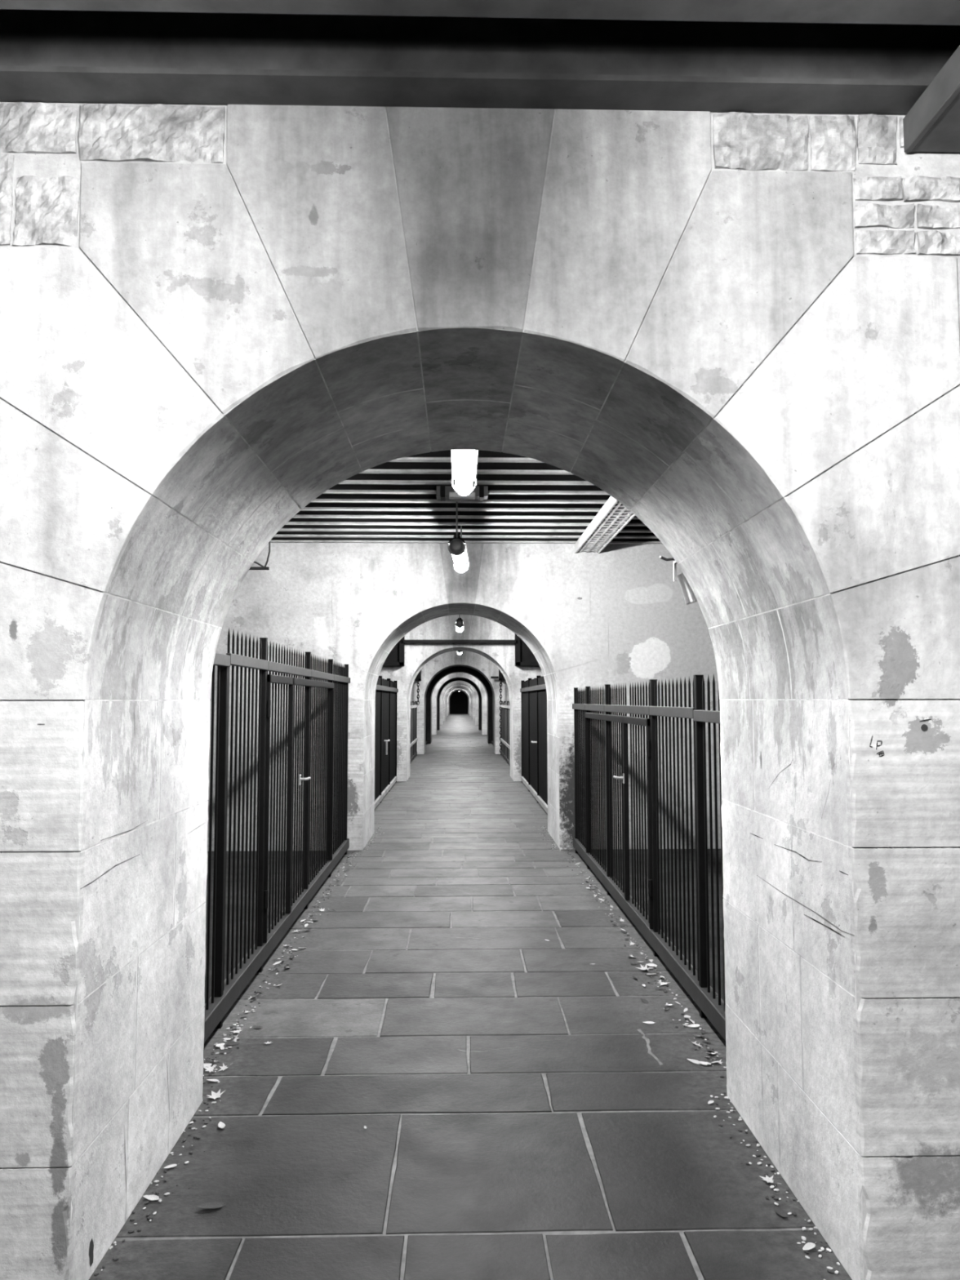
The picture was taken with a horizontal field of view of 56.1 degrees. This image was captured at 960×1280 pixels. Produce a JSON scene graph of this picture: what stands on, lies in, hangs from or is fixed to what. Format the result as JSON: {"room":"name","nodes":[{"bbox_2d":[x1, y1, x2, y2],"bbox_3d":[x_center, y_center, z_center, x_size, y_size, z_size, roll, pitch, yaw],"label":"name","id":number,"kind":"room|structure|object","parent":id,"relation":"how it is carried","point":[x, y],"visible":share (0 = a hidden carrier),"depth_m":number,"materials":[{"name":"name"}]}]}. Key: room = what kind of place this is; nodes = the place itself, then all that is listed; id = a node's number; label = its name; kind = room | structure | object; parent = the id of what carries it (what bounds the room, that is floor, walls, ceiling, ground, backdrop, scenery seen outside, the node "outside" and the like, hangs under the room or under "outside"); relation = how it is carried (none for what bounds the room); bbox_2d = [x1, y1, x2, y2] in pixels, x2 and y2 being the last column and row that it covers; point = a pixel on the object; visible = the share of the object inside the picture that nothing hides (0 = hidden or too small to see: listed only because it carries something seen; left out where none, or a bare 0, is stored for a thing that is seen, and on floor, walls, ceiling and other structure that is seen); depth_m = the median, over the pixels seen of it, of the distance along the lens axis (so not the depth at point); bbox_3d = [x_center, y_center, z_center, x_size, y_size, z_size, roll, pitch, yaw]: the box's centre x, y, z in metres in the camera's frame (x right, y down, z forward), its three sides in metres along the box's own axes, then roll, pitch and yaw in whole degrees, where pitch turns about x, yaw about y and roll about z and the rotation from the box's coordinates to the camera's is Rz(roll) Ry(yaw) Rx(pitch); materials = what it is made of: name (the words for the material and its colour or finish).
{"room":"arched stone passageway","nodes":[
{"label":"arched stone passageway","id":0,"kind":"room"},
{"bbox_2d":[444,686,472,718],"bbox_3d":[-1.857,5.024,78.042,9.000,3.450,1.250,0,-4,-1],"label":"wall","id":1,"kind":"structure","parent":0,"point":[455,687],"depth_m":77.41,"materials":[{"name":"stone"}]},
{"bbox_2d":[448,689,469,714],"bbox_3d":[-2.365,6.446,99.388,9.000,3.450,1.250,0,-4,-1],"label":"wall","id":2,"kind":"structure","parent":0,"point":[455,690],"depth_m":98.79,"materials":[{"name":"stone"}]},
{"bbox_2d":[426,666,491,743],"bbox_3d":[-0.777,2.000,32.655,9.000,3.450,1.250,0,-4,-1],"label":"wall","id":3,"kind":"structure","parent":0,"point":[481,677],"depth_m":32.06,"materials":[{"name":"concrete"}]},
{"bbox_2d":[436,677,481,729],"bbox_3d":[-1.119,2.957,47.019,9.000,3.450,1.250,0,-4,-1],"label":"wall","id":4,"kind":"structure","parent":0,"point":[472,683],"depth_m":46.43,"materials":[{"name":"concrete"}]},
{"bbox_2d":[440,680,478,724],"bbox_3d":[-1.351,3.608,56.795,9.000,3.450,1.250,0,-4,-1],"label":"wall","id":5,"kind":"structure","parent":0,"point":[463,682],"depth_m":56.18,"materials":[{"name":"stone"}]},
{"bbox_2d":[443,684,475,721],"bbox_3d":[-1.581,4.253,66.471,9.000,3.450,1.250,0,-4,-1],"label":"wall","id":6,"kind":"structure","parent":0,"point":[455,685],"depth_m":65.86,"materials":[{"name":"stone"}]},
{"bbox_2d":[447,688,471,715],"bbox_3d":[-2.104,5.715,88.416,9.000,3.450,1.250,0,-4,-1],"label":"wall","id":7,"kind":"structure","parent":0,"point":[456,688],"depth_m":87.80,"materials":[{"name":"stone"}]},
{"bbox_2d":[431,672,487,734],"bbox_3d":[-0.971,2.545,40.835,9.000,3.450,1.250,0,-4,-1],"label":"wall","id":8,"kind":"structure","parent":0,"point":[464,675],"depth_m":40.22,"materials":[{"name":"concrete"}]},
{"bbox_2d":[410,650,509,754],"bbox_3d":[-0.631,1.592,26.530,9.000,3.450,1.250,0,-4,-1],"label":"wall","id":9,"kind":"structure","parent":0,"point":[476,661],"depth_m":25.95,"materials":[{"name":"stone"}]},
{"bbox_2d":[378,614,543,781],"bbox_3d":[-0.426,1.018,17.922,9.000,3.450,1.250,0,-4,-1],"label":"wall","id":10,"kind":"structure","parent":0,"point":[417,655],"depth_m":17.36,"materials":[{"name":"stone"}]},
{"bbox_2d":[207,542,720,851],"bbox_3d":[-0.240,0.496,10.078,9.000,3.450,1.290,0,-4,-1],"label":"wall","id":11,"kind":"structure","parent":0,"point":[618,614],"depth_m":9.49,"materials":[{"name":"stone"}]},
{"bbox_2d":[88,714,852,1279],"bbox_3d":[-1.157,4.803,48.574,9.600,0.032,104.200,0,-4,-1],"label":"floor","id":12,"kind":"structure","parent":0,"point":[523,1117],"depth_m":3.58,"materials":[{"name":"stone paving slabs"},{"name":"mortar"}]},
{"bbox_2d":[142,1195,161,1200],"bbox_3d":[-1.018,1.733,2.798,0.070,0.005,0.023,-2,-4,24],"label":"dry leaf","id":13,"kind":"object","parent":12,"relation":"on","point":[152,1197],"visible":1,"depth_m":2.80,"materials":[{"name":"white plant"}]},
{"bbox_2d":[164,1164,177,1168],"bbox_3d":[-1.024,1.746,2.990,0.052,0.004,0.018,2,-4,-31],"label":"dry leaf","id":14,"kind":"object","parent":12,"relation":"on","point":[171,1165],"visible":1,"depth_m":2.99,"materials":[{"name":"white plant"}]},
{"bbox_2d":[203,1063,212,1066],"bbox_3d":[-1.164,1.800,3.805,0.065,0.009,0.030,4,-5,-45],"label":"dry leaf","id":15,"kind":"object","parent":12,"relation":"on","point":[204,1064],"visible":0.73,"depth_m":3.81,"materials":[{"name":"white plant"}]},
{"bbox_2d":[203,1064,214,1071],"bbox_3d":[-1.126,1.798,3.775,0.061,0.021,0.053,3,-5,-37],"label":"dry leaf","id":16,"kind":"object","parent":12,"relation":"on","point":[209,1068],"visible":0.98,"depth_m":3.78,"materials":[{"name":"white plant"}]},
{"bbox_2d":[196,1201,226,1208],"bbox_3d":[-0.818,1.728,2.754,0.094,0.010,0.035,1,-4,-22],"label":"dry leaf","id":17,"kind":"object","parent":12,"relation":"on","point":[213,1204],"visible":1,"depth_m":2.75,"materials":[{"name":"grey plant"}]},
{"bbox_2d":[206,1079,221,1081],"bbox_3d":[-1.083,1.792,3.664,0.060,0.007,0.028,0,-4,2],"label":"dry leaf","id":18,"kind":"object","parent":12,"relation":"on","point":[212,1080],"visible":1,"depth_m":3.67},
{"bbox_2d":[206,1088,223,1101],"bbox_3d":[-1.027,1.772,3.510,0.082,0.021,0.073,-1,-4,15],"label":"dry leaf","id":19,"kind":"object","parent":12,"relation":"on","point":[214,1095],"visible":1,"depth_m":3.52,"materials":[{"name":"white plant"}]},
{"bbox_2d":[217,1121,225,1128],"bbox_3d":[-0.939,1.765,3.273,0.025,0.004,0.056,1,-4,-17],"label":"pebble","id":20,"kind":"object","parent":12,"relation":"on","point":[221,1125],"visible":1,"depth_m":3.28,"materials":[{"name":"white stone"}]},
{"bbox_2d":[218,1062,227,1071],"bbox_3d":[-1.071,1.796,3.785,0.054,0.019,0.047,0,-4,-3],"label":"dry leaf","id":21,"kind":"object","parent":12,"relation":"on","point":[224,1067],"visible":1,"depth_m":3.79,"materials":[{"name":"white plant"}]},
{"bbox_2d":[218,1048,232,1053],"bbox_3d":[-1.125,1.811,3.965,0.069,0.009,0.024,2,-4,-28],"label":"dry leaf","id":22,"kind":"object","parent":12,"relation":"on","point":[224,1051],"visible":1,"depth_m":3.97,"materials":[{"name":"grey plant"}]},
{"bbox_2d":[226,1040,239,1044],"bbox_3d":[-1.116,1.816,4.055,0.064,0.011,0.024,1,-4,-21],"label":"dry leaf","id":23,"kind":"object","parent":12,"relation":"on","point":[231,1042],"visible":1,"depth_m":4.06,"materials":[{"name":"grey plant"}]},
{"bbox_2d":[230,1034,239,1041],"bbox_3d":[-1.128,1.816,4.113,0.060,0.030,0.045,-2,-4,26],"label":"dry leaf","id":24,"kind":"object","parent":12,"relation":"on","point":[236,1037],"visible":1,"depth_m":4.11,"materials":[{"name":"white plant"}]},
{"bbox_2d":[230,1028,241,1033],"bbox_3d":[-1.139,1.825,4.206,0.064,0.009,0.058,-1,-4,15],"label":"dry leaf","id":25,"kind":"object","parent":12,"relation":"on","point":[239,1030],"visible":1,"depth_m":4.20,"materials":[{"name":"white plant"}]},
{"bbox_2d":[93,826,384,1275],"bbox_3d":[-1.128,1.988,6.552,0.262,0.007,9.002,0,-4,-2],"label":"grit","id":26,"kind":"object","parent":12,"relation":"on","point":[149,1218],"visible":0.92,"depth_m":3.32,"materials":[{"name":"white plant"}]},
{"bbox_2d":[204,627,351,1042],"bbox_3d":[-1.262,1.024,6.408,0.119,1.919,5.660,0,-4,-1],"label":"metal gate","id":27,"kind":"object","parent":12,"relation":"on","point":[330,848],"visible":0.89,"depth_m":5.45,"materials":[{"name":"metal"}]},
{"bbox_2d":[374,675,398,808],"bbox_3d":[-1.520,1.564,14.546,0.134,1.924,5.180,0,-4,-1],"label":"gate","id":28,"kind":"object","parent":12,"relation":"on","point":[386,691],"visible":0.8,"depth_m":14.49,"materials":[{"name":"black metal"}]},
{"bbox_2d":[409,701,417,763],"bbox_3d":[-1.740,2.318,22.862,0.090,1.524,4.880,0,-4,-1],"label":"fence","id":29,"kind":"object","parent":12,"relation":"on","point":[414,705],"visible":0.56,"depth_m":23.66,"materials":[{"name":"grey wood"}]},
{"bbox_2d":[425,689,427,744],"bbox_3d":[-1.849,2.364,29.573,0.090,2.324,4.480,0,-4,-1],"label":"gate","id":30,"kind":"object","parent":12,"relation":"on","point":[427,690],"visible":0.07,"depth_m":31.68,"materials":[{"name":"metal"}]},
{"bbox_2d":[449,690,467,714],"bbox_3d":[-2.349,6.931,100.063,2.042,2.571,0.060,0,-4,-1],"label":"door","id":31,"kind":"structure","parent":12,"relation":"on","point":[458,700],"depth_m":100.03,"materials":[{"name":"black metal"}]},
{"bbox_2d":[491,689,493,746],"bbox_3d":[0.490,2.366,29.628,0.090,2.324,4.480,0,-4,-1],"label":"gate","id":32,"kind":"object","parent":12,"relation":"on","point":[492,699],"visible":0.17,"depth_m":31.34,"materials":[{"name":"metal"}]},
{"bbox_2d":[500,701,510,765],"bbox_3d":[0.670,2.319,22.919,0.090,1.524,4.880,0,-4,-1],"label":"fence","id":33,"kind":"object","parent":12,"relation":"on","point":[504,707],"visible":0.8,"depth_m":23.03,"materials":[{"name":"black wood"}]},
{"bbox_2d":[520,675,547,813],"bbox_3d":[0.848,1.558,14.503,0.134,1.924,5.180,0,-4,-1],"label":"gate","id":34,"kind":"object","parent":12,"relation":"on","point":[533,691],"visible":0.84,"depth_m":14.19,"materials":[{"name":"black metal"}]},
{"bbox_2d":[636,964,648,970],"bbox_3d":[0.951,1.879,5.162,0.097,0.023,0.087,2,-4,-31],"label":"dry leaf","id":35,"kind":"object","parent":12,"relation":"on","point":[642,966],"visible":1,"depth_m":5.17,"materials":[{"name":"white plant"}]},
{"bbox_2d":[640,998,648,1003],"bbox_3d":[0.846,1.853,4.622,0.023,0.015,0.061,4,-5,-43],"label":"dry leaf","id":36,"kind":"object","parent":12,"relation":"on","point":[644,1001],"visible":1,"depth_m":4.62,"materials":[{"name":"grey plant"}]},
{"bbox_2d":[572,674,725,1040],"bbox_3d":[1.017,1.145,6.454,0.119,1.679,5.660,0,-4,-1],"label":"metal gate","id":37,"kind":"object","parent":12,"relation":"on","point":[697,984],"visible":0.94,"depth_m":5.48,"materials":[{"name":"metal"}]},
{"bbox_2d":[643,1021,654,1023],"bbox_3d":[0.813,1.833,4.314,0.066,0.004,0.023,0,-4,-2],"label":"dry leaf","id":38,"kind":"object","parent":12,"relation":"on","point":[646,1022],"visible":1,"depth_m":4.32,"materials":[{"name":"white plant"}]},
{"bbox_2d":[647,963,657,966],"bbox_3d":[0.998,1.894,5.250,0.073,0.008,0.034,-2,-4,27],"label":"dry leaf","id":39,"kind":"object","parent":12,"relation":"on","point":[648,964],"visible":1,"depth_m":5.25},
{"bbox_2d":[657,980,667,985],"bbox_3d":[1.001,1.868,4.915,0.074,0.010,0.082,0,-4,-4],"label":"dry leaf","id":40,"kind":"object","parent":12,"relation":"on","point":[660,983],"visible":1,"depth_m":4.91,"materials":[{"name":"white plant"}]},
{"bbox_2d":[539,826,839,1279],"bbox_3d":[0.891,1.988,6.584,0.256,0.007,8.961,0,-4,-2],"label":"grit","id":41,"kind":"object","parent":12,"relation":"on","point":[829,1269],"visible":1,"depth_m":3.04,"materials":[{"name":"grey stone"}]},
{"bbox_2d":[687,1058,699,1064],"bbox_3d":[0.923,1.802,3.848,0.072,0.017,0.026,0,-4,6],"label":"dry leaf","id":42,"kind":"object","parent":12,"relation":"on","point":[695,1061],"visible":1,"depth_m":3.85,"materials":[{"name":"white plant"}]},
{"bbox_2d":[687,1023,699,1026],"bbox_3d":[1.017,1.826,4.267,0.072,0.017,0.024,-3,-5,38],"label":"dry leaf","id":43,"kind":"object","parent":12,"relation":"on","point":[694,1024],"visible":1,"depth_m":4.27,"materials":[{"name":"white plant"}]},
{"bbox_2d":[697,1061,707,1065],"bbox_3d":[0.950,1.800,3.829,0.024,0.006,0.055,3,-5,-36],"label":"dry leaf","id":44,"kind":"object","parent":12,"relation":"on","point":[700,1062],"visible":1,"depth_m":3.83,"materials":[{"name":"white plant"}]},
{"bbox_2d":[715,1057,722,1061],"bbox_3d":[1.024,1.803,3.868,0.054,0.009,0.020,2,-4,-32],"label":"dry leaf","id":45,"kind":"object","parent":12,"relation":"on","point":[719,1058],"visible":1,"depth_m":3.87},
{"bbox_2d":[760,1174,779,1183],"bbox_3d":[0.933,1.737,2.900,0.058,0.007,0.053,0,-4,-3],"label":"dry leaf","id":46,"kind":"object","parent":12,"relation":"on","point":[766,1178],"visible":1,"depth_m":2.90,"materials":[{"name":"white plant"}]},
{"bbox_2d":[773,1208,786,1217],"bbox_3d":[0.907,1.726,2.710,0.021,0.003,0.057,2,-4,-31],"label":"dry leaf","id":47,"kind":"object","parent":12,"relation":"on","point":[781,1213],"visible":1,"depth_m":2.71,"materials":[{"name":"grey plant"}]},
{"bbox_2d":[802,1241,816,1249],"bbox_3d":[0.932,1.714,2.546,0.051,0.008,0.023,1,-4,-18],"label":"dry leaf","id":48,"kind":"object","parent":12,"relation":"on","point":[808,1246],"visible":1,"depth_m":2.55,"materials":[{"name":"white plant"}]},
{"bbox_2d":[0,101,959,1279],"bbox_3d":[-0.072,0.025,3.014,9.000,3.450,1.233,0,-4,-1],"label":"wall","id":49,"kind":"structure","parent":0,"point":[741,330],"depth_m":2.49,"materials":[{"name":"concrete"}]},
{"bbox_2d":[248,540,271,569],"bbox_3d":[-0.930,-0.368,3.667,0.154,0.166,0.012,0,-4,-1],"label":"hanger","id":50,"kind":"object","parent":49,"relation":"attached to","point":[261,567],"visible":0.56,"depth_m":3.66,"materials":[{"name":"paint"}]},
{"bbox_2d":[659,555,697,604],"bbox_3d":[0.833,-0.261,3.742,0.187,0.221,0.139,0,-4,-1],"label":"spotlight","id":51,"kind":"object","parent":49,"relation":"attached to","point":[689,596],"depth_m":3.77,"materials":[{"name":"metal"}]},
{"bbox_2d":[902,44,959,152],"bbox_3d":[1.397,-1.479,1.638,0.370,0.100,1.805,0,-4,-1],"label":"beam","id":52,"kind":"structure","parent":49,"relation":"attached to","point":[932,124],"depth_m":2.42,"materials":[{"name":"paint"}]},
{"bbox_2d":[0,0,959,543],"bbox_3d":[-1.160,1.397,48.801,9.600,0.401,104.200,0,-4,-1],"label":"ceiling","id":53,"kind":"structure","parent":0,"point":[808,56],"depth_m":2.45,"materials":[{"name":"paint"}]},
{"bbox_2d":[382,635,404,666],"bbox_3d":[-2.097,-0.130,17.207,1.300,1.250,0.230,0,-4,-1],"label":"box","id":54,"kind":"object","parent":53,"relation":"hanging from","point":[396,657],"visible":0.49,"depth_m":17.10,"materials":[{"name":"black metal"}]},
{"bbox_2d":[403,640,515,643],"bbox_3d":[-0.386,0.026,17.092,2.140,0.058,0.060,0,-4,-1],"label":"rail","id":55,"kind":"object","parent":54,"relation":"attached to","point":[404,641],"visible":1,"depth_m":17.07,"materials":[{"name":"black metal"}]},
{"bbox_2d":[414,670,421,680],"bbox_3d":[-2.339,0.493,25.811,1.300,1.350,0.230,0,-4,-1],"label":"box","id":56,"kind":"object","parent":53,"relation":"hanging from","point":[419,675],"visible":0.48,"depth_m":25.68,"materials":[{"name":"black metal"}]},
{"bbox_2d":[416,679,419,705],"bbox_3d":[-1.759,1.484,25.604,0.067,0.731,0.067,-4,-5,43],"label":"hanging chain","id":57,"kind":"object","parent":56,"relation":"hanging from","point":[418,679],"visible":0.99,"depth_m":25.59,"materials":[{"name":"black paint"}]},
{"bbox_2d":[448,501,469,573],"bbox_3d":[-0.184,-0.889,8.067,0.149,0.454,1.285,0,-4,1],"label":"lamp","id":58,"kind":"object","parent":53,"relation":"hanging from","point":[456,544],"visible":1,"depth_m":7.50,"materials":[{"name":"white glass"}]},
{"bbox_2d":[455,614,464,632],"bbox_3d":[-0.352,-0.511,15.607,0.149,0.704,1.285,0,-4,-1],"label":"lamp","id":59,"kind":"object","parent":53,"relation":"hanging from","point":[460,623],"visible":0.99,"depth_m":15.01,"materials":[{"name":"white glass"}]},
{"bbox_2d":[435,484,488,501],"bbox_3d":[-0.139,-1.143,7.009,0.400,0.097,0.142,0,-4,-1],"label":"box","id":60,"kind":"object","parent":53,"relation":"attached to","point":[443,492],"visible":0.94,"depth_m":6.95,"materials":[{"name":"paint"}]},
{"bbox_2d":[450,449,478,495],"bbox_3d":[-0.082,-1.107,4.791,0.149,0.454,1.315,0,-4,-1],"label":"lamp","id":61,"kind":"object","parent":53,"relation":"hanging from","point":[464,462],"visible":0.52,"depth_m":4.87,"materials":[{"name":"white"}]},
{"bbox_2d":[498,669,505,680],"bbox_3d":[1.190,0.496,25.895,1.300,1.350,0.230,0,-4,-1],"label":"box","id":62,"kind":"object","parent":53,"relation":"hanging from","point":[501,677],"visible":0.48,"depth_m":25.73,"materials":[{"name":"black metal"}]},
{"bbox_2d":[499,679,502,755],"bbox_3d":[0.591,2.205,25.591,0.067,2.176,0.067,-4,-5,44],"label":"hanging chain","id":63,"kind":"object","parent":62,"relation":"hanging from","point":[500,682],"visible":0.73,"depth_m":25.58,"materials":[{"name":"black paint"}]},
{"bbox_2d":[515,634,539,666],"bbox_3d":[1.325,-0.128,17.288,1.300,1.250,0.230,0,-4,-1],"label":"box","id":64,"kind":"object","parent":53,"relation":"hanging from","point":[524,656],"visible":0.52,"depth_m":17.18,"materials":[{"name":"black metal"}]},
{"bbox_2d":[574,495,635,553],"bbox_3d":[1.203,-1.161,6.662,0.260,0.100,5.800,0,-4,-1],"label":"cable tray","id":65,"kind":"object","parent":53,"relation":"attached to","point":[625,518],"visible":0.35,"depth_m":8.20,"materials":[{"name":"white metal"}]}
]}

